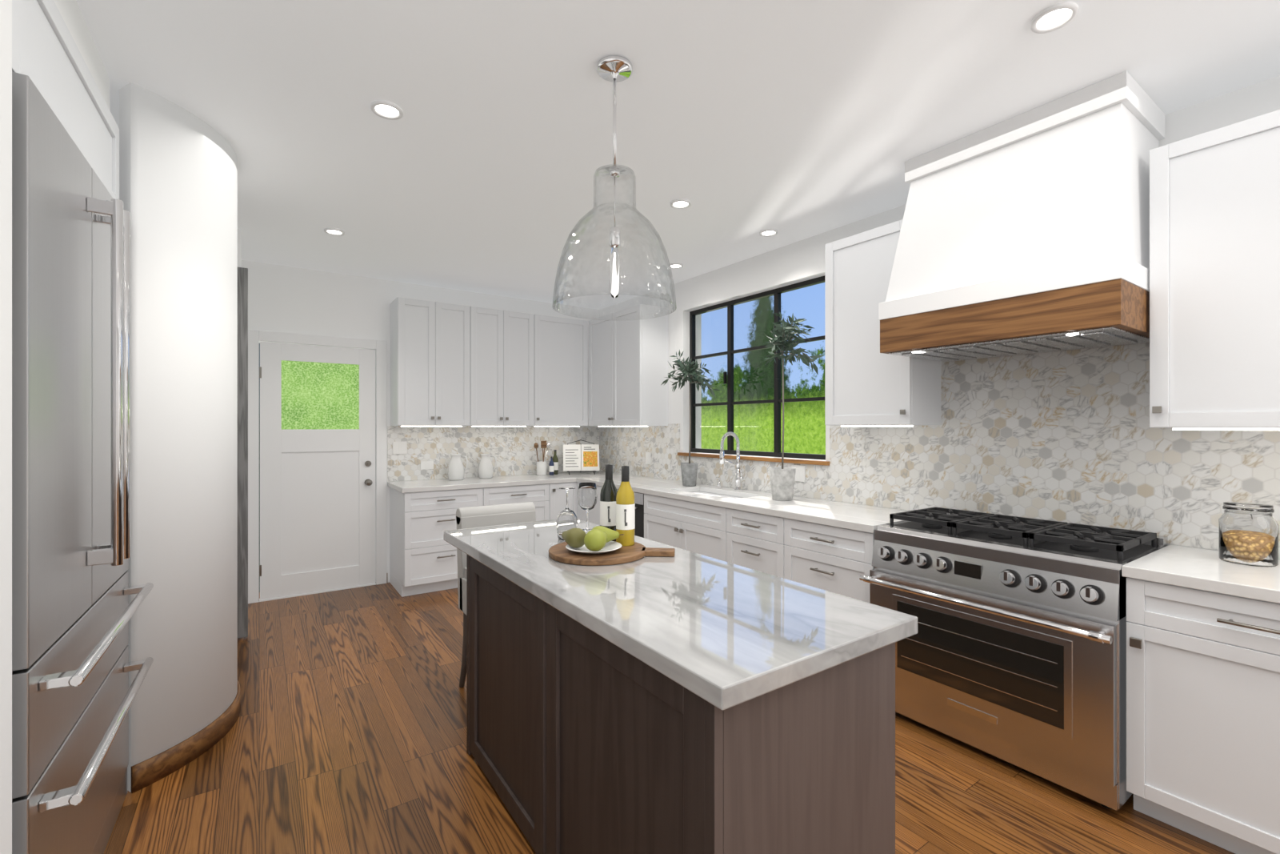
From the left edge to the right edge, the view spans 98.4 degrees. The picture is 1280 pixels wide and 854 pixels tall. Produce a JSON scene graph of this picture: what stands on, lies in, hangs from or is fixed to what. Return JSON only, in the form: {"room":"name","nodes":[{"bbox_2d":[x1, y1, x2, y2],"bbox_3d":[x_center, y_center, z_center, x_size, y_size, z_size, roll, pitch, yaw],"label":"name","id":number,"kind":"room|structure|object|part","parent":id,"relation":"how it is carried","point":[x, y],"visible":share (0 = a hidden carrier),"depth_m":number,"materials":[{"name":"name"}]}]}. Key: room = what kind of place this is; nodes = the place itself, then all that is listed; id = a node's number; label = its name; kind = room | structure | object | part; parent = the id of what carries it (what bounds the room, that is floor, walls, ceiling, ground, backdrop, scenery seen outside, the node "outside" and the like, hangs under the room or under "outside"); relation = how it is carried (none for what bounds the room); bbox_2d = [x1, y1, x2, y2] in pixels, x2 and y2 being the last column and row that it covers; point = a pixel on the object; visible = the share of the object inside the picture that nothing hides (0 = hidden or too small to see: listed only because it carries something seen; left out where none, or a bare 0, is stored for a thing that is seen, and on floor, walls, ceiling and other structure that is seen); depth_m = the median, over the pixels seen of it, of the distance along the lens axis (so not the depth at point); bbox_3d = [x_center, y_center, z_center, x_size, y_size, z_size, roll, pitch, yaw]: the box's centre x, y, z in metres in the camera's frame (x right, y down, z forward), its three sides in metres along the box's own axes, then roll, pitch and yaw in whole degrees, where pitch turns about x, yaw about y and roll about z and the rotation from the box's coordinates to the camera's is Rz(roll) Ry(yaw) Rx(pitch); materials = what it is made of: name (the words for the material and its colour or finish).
{"room":"kitchen","nodes":[
{"label":"kitchen","id":0,"kind":"room"},
{"bbox_2d":[0,0,110,853],"bbox_3d":[-1.101,0.040,0.135,0.780,2.740,4.672,0,0,-35],"label":"wall","id":1,"kind":"structure","parent":0,"point":[70,13],"depth_m":1.20,"materials":[{"name":"white paint"}]},
{"bbox_2d":[119,82,237,791],"bbox_3d":[-2.314,0.040,2.576,0.704,2.740,1.130,0,0,-35],"label":"wall","id":2,"kind":"structure","parent":0,"point":[178,181],"depth_m":2.29,"materials":[{"name":"white paint"}]},
{"bbox_2d":[131,680,240,792],"bbox_3d":[-2.311,1.360,2.580,0.719,0.100,1.154,0,0,-35],"label":"baseboard","id":3,"kind":"structure","parent":2,"relation":"attached to","point":[158,766],"depth_m":2.30,"materials":[{"name":"brown wood"}]},
{"bbox_2d":[237,228,241,267],"bbox_3d":[-3.581,0.040,3.166,2.100,2.740,0.120,0,0,-35],"label":"wall","id":4,"kind":"structure","parent":0,"point":[239,247],"depth_m":3.71,"materials":[{"name":"white paint"}]},
{"bbox_2d":[237,267,247,637],"bbox_3d":[-3.036,0.169,3.421,0.988,2.458,0.040,0,0,-35],"label":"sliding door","id":5,"kind":"structure","parent":4,"relation":"in","point":[242,451],"depth_m":3.67,"materials":[{"name":"grey wood"}]},
{"bbox_2d":[241,260,599,582],"bbox_3d":[-2.684,0.040,4.842,5.880,2.740,0.180,0,0,-35],"label":"wall","id":6,"kind":"structure","parent":0,"point":[287,299],"depth_m":4.82,"materials":[{"name":"white paint"}]},
{"bbox_2d":[259,341,375,599],"bbox_3d":[-2.711,0.354,4.683,0.856,2.088,0.121,0,0,-35],"label":"entry door","id":7,"kind":"structure","parent":6,"relation":"in","point":[317,468],"depth_m":4.69,"materials":[{"name":"white paint"}]},
{"bbox_2d":[248,329,386,603],"bbox_3d":[-2.732,0.316,4.718,1.036,2.188,0.080,0,0,-35],"label":"door frame","id":8,"kind":"structure","parent":6,"relation":"attached to","point":[255,337],"depth_m":4.58,"materials":[{"name":"white paint"}]},
{"bbox_2d":[387,296,479,426],"bbox_3d":[-1.894,-0.565,5.076,0.685,1.110,0.328,0,0,-35],"label":"upper cabinet","id":9,"kind":"object","parent":6,"relation":"attached to","point":[435,346],"depth_m":4.93,"materials":[{"name":"white paint"}]},
{"bbox_2d":[387,425,599,481],"bbox_3d":[-1.377,0.243,5.627,2.213,0.504,0.008,0,0,-35],"label":"backsplash","id":10,"kind":"structure","parent":6,"relation":"attached to","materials":[{"name":"tile"}]},
{"bbox_2d":[480,307,527,426],"bbox_3d":[-1.400,-0.565,5.417,0.751,1.110,0.328,0,0,-35],"label":"upper cabinet","id":11,"kind":"object","parent":6,"relation":"attached to","point":[503,334],"depth_m":5.28,"materials":[{"name":"white paint"}]},
{"bbox_2d":[528,313,585,426],"bbox_3d":[-0.885,-0.565,5.735,0.686,1.110,0.390,0,0,-35],"label":"upper cabinet","id":12,"kind":"object","parent":6,"relation":"attached to","point":[557,345],"depth_m":5.61,"materials":[{"name":"white paint"}]},
{"bbox_2d":[103,582,1235,853],"bbox_3d":[-0.668,1.450,1.920,5.880,0.080,7.520,0,0,-35],"label":"floor","id":13,"kind":"structure","parent":0,"point":[346,734],"depth_m":2.22,"materials":[{"name":"brown wood"}]},
{"bbox_2d":[12,0,153,853],"bbox_3d":[-1.947,0.133,1.502,0.832,2.555,1.082,0,0,-35],"label":"refrigerator","id":14,"kind":"object","parent":13,"relation":"on","point":[74,694],"visible":0.92,"depth_m":1.48,"materials":[{"name":"silver metal"}]},
{"bbox_2d":[389,487,492,596],"bbox_3d":[-1.807,0.974,4.960,0.709,0.873,0.618,0,0,-35],"label":"base cabinet","id":15,"kind":"object","parent":13,"relation":"on","point":[421,561],"depth_m":4.66,"materials":[{"name":"white paint"}]},
{"bbox_2d":[387,471,620,493],"bbox_3d":[-1.196,0.516,5.373,2.224,0.040,0.632,0,0,-35],"label":"countertop","id":16,"kind":"structure","parent":15,"relation":"on","point":[497,480],"depth_m":5.03,"materials":[{"name":"white stone"}]},
{"bbox_2d":[448,453,467,479],"bbox_3d":[-1.707,0.375,5.181,0.183,0.240,0.148,0,0,-15],"label":"jug","id":17,"kind":"object","parent":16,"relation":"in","point":[456,470],"visible":1,"depth_m":5.13,"materials":[{"name":"white ceramic"}]},
{"bbox_2d":[478,453,496,478],"bbox_3d":[-1.481,0.379,5.362,0.178,0.233,0.144,0,0,-15],"label":"jug","id":18,"kind":"object","parent":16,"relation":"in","point":[486,469],"visible":1,"depth_m":5.31,"materials":[{"name":"white ceramic"}]},
{"bbox_2d":[533,440,550,475],"bbox_3d":[-1.012,0.319,5.704,0.196,0.352,0.104,0,0,-35],"label":"utensil crock","id":19,"kind":"object","parent":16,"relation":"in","point":[541,467],"visible":1,"depth_m":5.67,"materials":[{"name":"white ceramic"}]},
{"bbox_2d":[548,456,554,475],"bbox_3d":[-0.913,0.400,5.700,0.051,0.191,0.051,0,0,-35],"label":"oil bottle","id":20,"kind":"object","parent":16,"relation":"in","point":[551,468],"visible":1,"depth_m":5.68,"materials":[{"name":"blue glass"}]},
{"bbox_2d":[552,449,558,474],"bbox_3d":[-0.889,0.367,5.789,0.065,0.256,0.065,0,0,-35],"label":"olive oil bottle","id":21,"kind":"object","parent":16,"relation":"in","point":[555,459],"visible":0.85,"depth_m":5.76,"materials":[{"name":"green glass"}]},
{"bbox_2d":[563,439,599,474],"bbox_3d":[-0.609,0.315,5.824,0.385,0.358,0.295,0,0,-35],"label":"cookbook","id":22,"kind":"object","parent":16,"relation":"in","point":[572,457],"visible":0.98,"depth_m":5.84,"materials":[{"name":"white paper"}]},
{"bbox_2d":[456,501,535,687],"bbox_3d":[-0.700,0.925,2.952,0.430,0.975,0.471,0,0,-35],"label":"counter stool","id":23,"kind":"object","parent":13,"relation":"on","point":[471,517],"visible":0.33,"depth_m":3.00,"materials":[{"name":"grey fabric"}]},
{"bbox_2d":[492,484,556,520],"bbox_3d":[-1.274,0.974,5.328,0.692,0.873,0.618,0,0,-35],"label":"base cabinet","id":24,"kind":"object","parent":13,"relation":"on","point":[543,496],"depth_m":5.16,"materials":[{"name":"white paint"}]},
{"bbox_2d":[556,484,572,516],"bbox_3d":[-0.928,0.974,5.567,0.359,0.873,0.618,0,0,-35],"label":"base cabinet","id":25,"kind":"object","parent":13,"relation":"on","point":[561,493],"depth_m":5.33,"materials":[{"name":"white paint"}]},
{"bbox_2d":[572,480,603,524],"bbox_3d":[-0.231,0.974,5.356,0.655,0.873,0.560,0,0,-35],"label":"base cabinet","id":26,"kind":"object","parent":13,"relation":"on","point":[594,514],"depth_m":5.25,"materials":[{"name":"white paint"}]},
{"bbox_2d":[616,487,639,536],"bbox_3d":[0.127,0.974,4.866,0.622,0.873,0.653,0,0,-35],"label":"base cabinet","id":27,"kind":"object","parent":13,"relation":"on","point":[637,493],"depth_m":4.53,"materials":[{"name":"white paint"}]},
{"bbox_2d":[640,490,716,558],"bbox_3d":[0.555,0.974,4.246,0.622,0.873,0.960,0,0,-35],"label":"base cabinet","id":28,"kind":"object","parent":13,"relation":"on","point":[688,525],"depth_m":4.08,"materials":[{"name":"white paint"}]},
{"bbox_2d":[466,556,895,853],"bbox_3d":[-0.040,0.976,1.925,0.639,0.868,1.586,0,0,-35],"label":"kitchen island","id":29,"kind":"object","parent":13,"relation":"on","point":[682,701],"depth_m":1.38,"materials":[{"name":"brown wood"}]},
{"bbox_2d":[443,518,917,713],"bbox_3d":[-0.107,0.518,2.043,0.695,0.045,1.935,0,0,-35],"label":"island countertop","id":30,"kind":"structure","parent":29,"relation":"on","point":[730,635],"depth_m":1.47,"materials":[{"name":"white stone"}]},
{"bbox_2d":[556,487,577,539],"bbox_3d":[-0.323,0.383,2.450,0.096,0.225,0.096,0,0,-35],"label":"wine glass","id":31,"kind":"object","parent":30,"relation":"on","point":[566,518],"visible":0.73,"depth_m":2.42,"materials":[{"name":"clear glass"}]},
{"bbox_2d":[577,482,597,531],"bbox_3d":[-0.253,0.383,2.656,0.096,0.225,0.096,0,0,-35],"label":"wine glass","id":32,"kind":"object","parent":30,"relation":"on","point":[587,496],"visible":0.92,"depth_m":2.62,"materials":[{"name":"clear glass"}]},
{"bbox_2d":[548,540,675,565],"bbox_3d":[-0.135,0.484,2.166,0.437,0.022,0.402,0,0,-35],"label":"serving board","id":33,"kind":"object","parent":30,"relation":"on","point":[561,552],"visible":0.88,"depth_m":2.05,"materials":[{"name":"brown wood"}]},
{"bbox_2d":[565,540,622,553],"bbox_3d":[-0.176,0.463,2.114,0.216,0.020,0.216,0,0,-35],"label":"plate","id":34,"kind":"object","parent":33,"relation":"on","point":[610,546],"visible":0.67,"depth_m":2.10,"materials":[{"name":"white ceramic"}]},
{"bbox_2d":[559,527,586,547],"bbox_3d":[-0.266,0.422,2.125,0.076,0.076,0.137,0,0,-45],"label":"pear","id":35,"kind":"object","parent":34,"relation":"on","point":[574,537],"visible":0.96,"depth_m":2.08,"materials":[{"name":"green food"}]},
{"bbox_2d":[584,528,607,551],"bbox_3d":[-0.152,0.416,2.059,0.080,0.080,0.144,0,0,20],"label":"pear","id":36,"kind":"object","parent":34,"relation":"on","point":[595,539],"visible":1,"depth_m":2.00,"materials":[{"name":"yellow food"}]},
{"bbox_2d":[592,525,623,542],"bbox_3d":[-0.129,0.424,2.165,0.130,0.072,0.072,0,0,-5],"label":"pear","id":37,"kind":"object","parent":34,"relation":"on","point":[612,534],"visible":0.54,"depth_m":2.15,"materials":[{"name":"yellow food"}]},
{"bbox_2d":[600,464,617,540],"bbox_3d":[-0.130,0.314,2.310,0.076,0.317,0.076,0,0,-35],"label":"wine bottle","id":38,"kind":"object","parent":33,"relation":"on","point":[608,493],"visible":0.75,"depth_m":2.28,"materials":[{"name":"black glass"}]},
{"bbox_2d":[616,465,635,546],"bbox_3d":[-0.059,0.314,2.225,0.076,0.317,0.076,0,0,-35],"label":"wine bottle","id":39,"kind":"object","parent":33,"relation":"on","point":[625,512],"visible":0.94,"depth_m":2.19,"materials":[{"name":"yellow glass"}]},
{"bbox_2d":[716,503,780,576],"bbox_3d":[0.951,0.974,3.671,0.622,0.873,0.543,0,0,-35],"label":"base cabinet","id":40,"kind":"object","parent":13,"relation":"on","point":[749,538],"depth_m":3.50,"materials":[{"name":"white paint"}]},
{"bbox_2d":[780,516,875,602],"bbox_3d":[1.271,0.974,3.208,0.622,0.873,0.583,0,0,-35],"label":"base cabinet","id":41,"kind":"object","parent":13,"relation":"on","point":[827,556],"depth_m":3.02,"materials":[{"name":"white paint"}]},
{"bbox_2d":[576,474,930,528],"bbox_3d":[0.537,0.516,4.262,0.633,0.040,3.165,0,0,-35],"label":"countertop","id":42,"kind":"structure","parent":41,"relation":"on","point":[865,516],"depth_m":3.60,"materials":[{"name":"white stone"}]},
{"bbox_2d":[660,348,719,486],"bbox_3d":[0.432,-0.079,4.639,0.512,1.148,0.465,0,0,-35],"label":"potted plant","id":43,"kind":"object","parent":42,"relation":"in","point":[689,472],"visible":1,"depth_m":4.62,"materials":[{"name":"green plant"}]},
{"bbox_2d":[716,476,720,487],"bbox_3d":[0.638,0.450,4.485,0.046,0.091,0.030,0,0,-35],"label":"soap dispenser","id":44,"kind":"object","parent":42,"relation":"in","point":[718,483],"visible":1,"depth_m":4.48,"materials":[{"name":"silver metal"}]},
{"bbox_2d":[694,490,742,496],"bbox_3d":[0.572,0.620,4.209,0.344,0.192,0.744,0,0,-35],"label":"sink","id":45,"kind":"object","parent":42,"relation":"in","point":[716,493],"depth_m":4.36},
{"bbox_2d":[719,431,743,490],"bbox_3d":[0.709,0.266,4.263,0.218,0.460,0.083,0,0,-35],"label":"chrome faucet","id":46,"kind":"object","parent":42,"relation":"on","point":[738,473],"visible":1,"depth_m":4.30,"materials":[{"name":"silver metal"}]},
{"bbox_2d":[760,311,823,500],"bbox_3d":[0.953,-0.141,3.728,0.507,1.273,0.519,0,0,-35],"label":"potted plant","id":47,"kind":"object","parent":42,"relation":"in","point":[782,478],"visible":1,"depth_m":3.70,"materials":[{"name":"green plant"}]},
{"bbox_2d":[859,506,1167,810],"bbox_3d":[1.657,0.927,2.522,0.745,0.966,0.970,0,0,-35],"label":"range","id":48,"kind":"object","parent":13,"relation":"on","point":[1013,650],"visible":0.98,"depth_m":2.25,"materials":[{"name":"silver metal"}]},
{"bbox_2d":[1126,580,1279,853],"bbox_3d":[2.185,0.974,1.886,0.618,0.873,0.663,0,0,-35],"label":"base cabinet","id":49,"kind":"object","parent":13,"relation":"on","point":[1203,669],"depth_m":1.82,"materials":[{"name":"white paint"}]},
{"bbox_2d":[1121,541,1279,605],"bbox_3d":[2.328,0.516,1.666,0.633,0.040,1.199,0,0,-35],"label":"countertop","id":50,"kind":"structure","parent":49,"relation":"on","point":[1190,567],"depth_m":1.90,"materials":[{"name":"white stone"}]},
{"bbox_2d":[1218,501,1278,567],"bbox_3d":[2.229,0.386,2.024,0.156,0.218,0.148,0,0,-35],"label":"pasta jar","id":51,"kind":"object","parent":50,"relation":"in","point":[1248,534],"visible":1,"depth_m":1.97,"materials":[{"name":"clear glass"}]},
{"bbox_2d":[76,0,1279,309],"bbox_3d":[-0.668,-1.370,1.920,5.880,0.080,7.520,0,0,-35],"label":"ceiling","id":52,"kind":"structure","parent":0,"point":[742,125],"depth_m":2.25,"materials":[{"name":"white paint"}]},
{"bbox_2d":[324,227,344,235],"bbox_3d":[-2.073,-1.324,3.745,0.123,0.012,0.123,0,0,-44],"label":"recessed light","id":53,"kind":"object","parent":52,"relation":"in","point":[334,231],"depth_m":3.74,"materials":[{"name":"white paint"}]},
{"bbox_2d":[370,100,403,119],"bbox_3d":[-1.057,-1.324,2.308,0.123,0.012,0.123,0,0,31],"label":"recessed light","id":54,"kind":"object","parent":52,"relation":"in","point":[384,109],"depth_m":2.30,"materials":[{"name":"white paint"}]},
{"bbox_2d":[552,55,676,320],"bbox_3d":[-0.093,-0.882,2.037,0.455,0.892,0.455,0,0,-35],"label":"pendant lamp","id":55,"kind":"object","parent":52,"relation":"hanging from","point":[614,70],"visible":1,"depth_m":2.02,"materials":[{"name":"clear glass"}]},
{"bbox_3d":[-0.093,-0.690,2.037,0.455,0.509,0.455,0,0,-35],"label":"lamp shade","id":56,"kind":"part","parent":55,"relation":"part of","materials":[{"name":"clear glass"}]},
{"bbox_2d":[668,263,683,268],"bbox_3d":[0.294,-1.324,4.540,0.123,0.012,0.123,0,0,31],"label":"recessed light","id":57,"kind":"object","parent":52,"relation":"in","point":[674,266],"depth_m":4.55,"materials":[{"name":"white paint"}]},
{"bbox_2d":[670,198,691,208],"bbox_3d":[0.242,-1.324,3.277,0.123,0.012,0.123,0,0,16],"label":"recessed light","id":58,"kind":"object","parent":52,"relation":"in","point":[679,203],"depth_m":3.28,"materials":[{"name":"white paint"}]},
{"bbox_2d":[759,228,778,236],"bbox_3d":[0.878,-1.324,3.764,0.123,0.012,0.123,0,0,-44],"label":"recessed light","id":59,"kind":"object","parent":52,"relation":"in","point":[766,232],"depth_m":3.77,"materials":[{"name":"white paint"}]},
{"bbox_2d":[1031,1,1078,33],"bbox_3d":[1.342,-1.324,1.788,0.123,0.012,0.123,0,0,16],"label":"recessed light","id":60,"kind":"object","parent":52,"relation":"in","point":[1054,18],"depth_m":1.79,"materials":[{"name":"white paint"}]},
{"bbox_2d":[599,75,1279,558],"bbox_3d":[1.680,0.040,3.358,0.220,2.740,7.220,0,0,-35],"label":"wall","id":61,"kind":"structure","parent":0,"point":[791,264],"depth_m":4.13,"materials":[{"name":"white paint"}]},
{"bbox_2d":[585,304,671,426],"bbox_3d":[-0.167,-0.565,5.498,0.388,1.110,0.980,0,0,-35],"label":"upper cabinet","id":62,"kind":"object","parent":61,"relation":"attached to","point":[629,358],"depth_m":5.20,"materials":[{"name":"white paint"}]},
{"bbox_2d":[677,452,829,465],"bbox_3d":[0.847,0.246,4.411,0.115,0.028,1.620,0,0,-35],"label":"window sill","id":63,"kind":"structure","parent":61,"relation":"attached to","point":[778,460],"depth_m":4.19,"materials":[{"name":"brown wood"}]},
{"bbox_2d":[689,275,825,459],"bbox_3d":[0.901,-0.415,4.448,0.065,1.290,1.540,0,0,-35],"label":"window","id":64,"kind":"structure","parent":61,"relation":"in","point":[729,378],"depth_m":4.54,"materials":[{"name":"black"}]},
{"bbox_2d":[824,219,947,426],"bbox_3d":[1.419,-0.565,3.251,0.328,1.110,0.540,0,0,-35],"label":"upper cabinet","id":65,"kind":"object","parent":61,"relation":"attached to","point":[865,386],"depth_m":3.15,"materials":[{"name":"white paint"}]},
{"bbox_2d":[599,334,1279,629],"bbox_3d":[1.233,0.052,3.802,0.008,0.885,5.958,0,0,-35],"label":"backsplash","id":66,"kind":"structure","parent":61,"relation":"attached to","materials":[{"name":"tile"}]},
{"bbox_2d":[878,71,1164,361],"bbox_3d":[1.716,-0.841,2.548,0.617,0.974,0.947,0,0,-35],"label":"range hood","id":67,"kind":"object","parent":61,"relation":"attached to","point":[1026,233],"visible":1,"depth_m":2.28,"materials":[{"name":"white paint"}]},
{"bbox_2d":[1142,109,1279,432],"bbox_3d":[2.454,-0.538,1.751,0.328,1.084,1.195,0,0,-35],"label":"upper cabinet","id":68,"kind":"object","parent":61,"relation":"attached to","point":[1170,429],"depth_m":2.00,"materials":[{"name":"white paint"}]},
{"label":"outside","id":69,"kind":"structure","parent":0,"visible":0},
{"bbox_2d":[701,282,825,454],"bbox_3d":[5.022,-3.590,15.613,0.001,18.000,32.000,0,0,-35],"label":"garden","id":70,"kind":"object","parent":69,"point":[818,381],"depth_m":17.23,"materials":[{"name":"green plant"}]}
]}

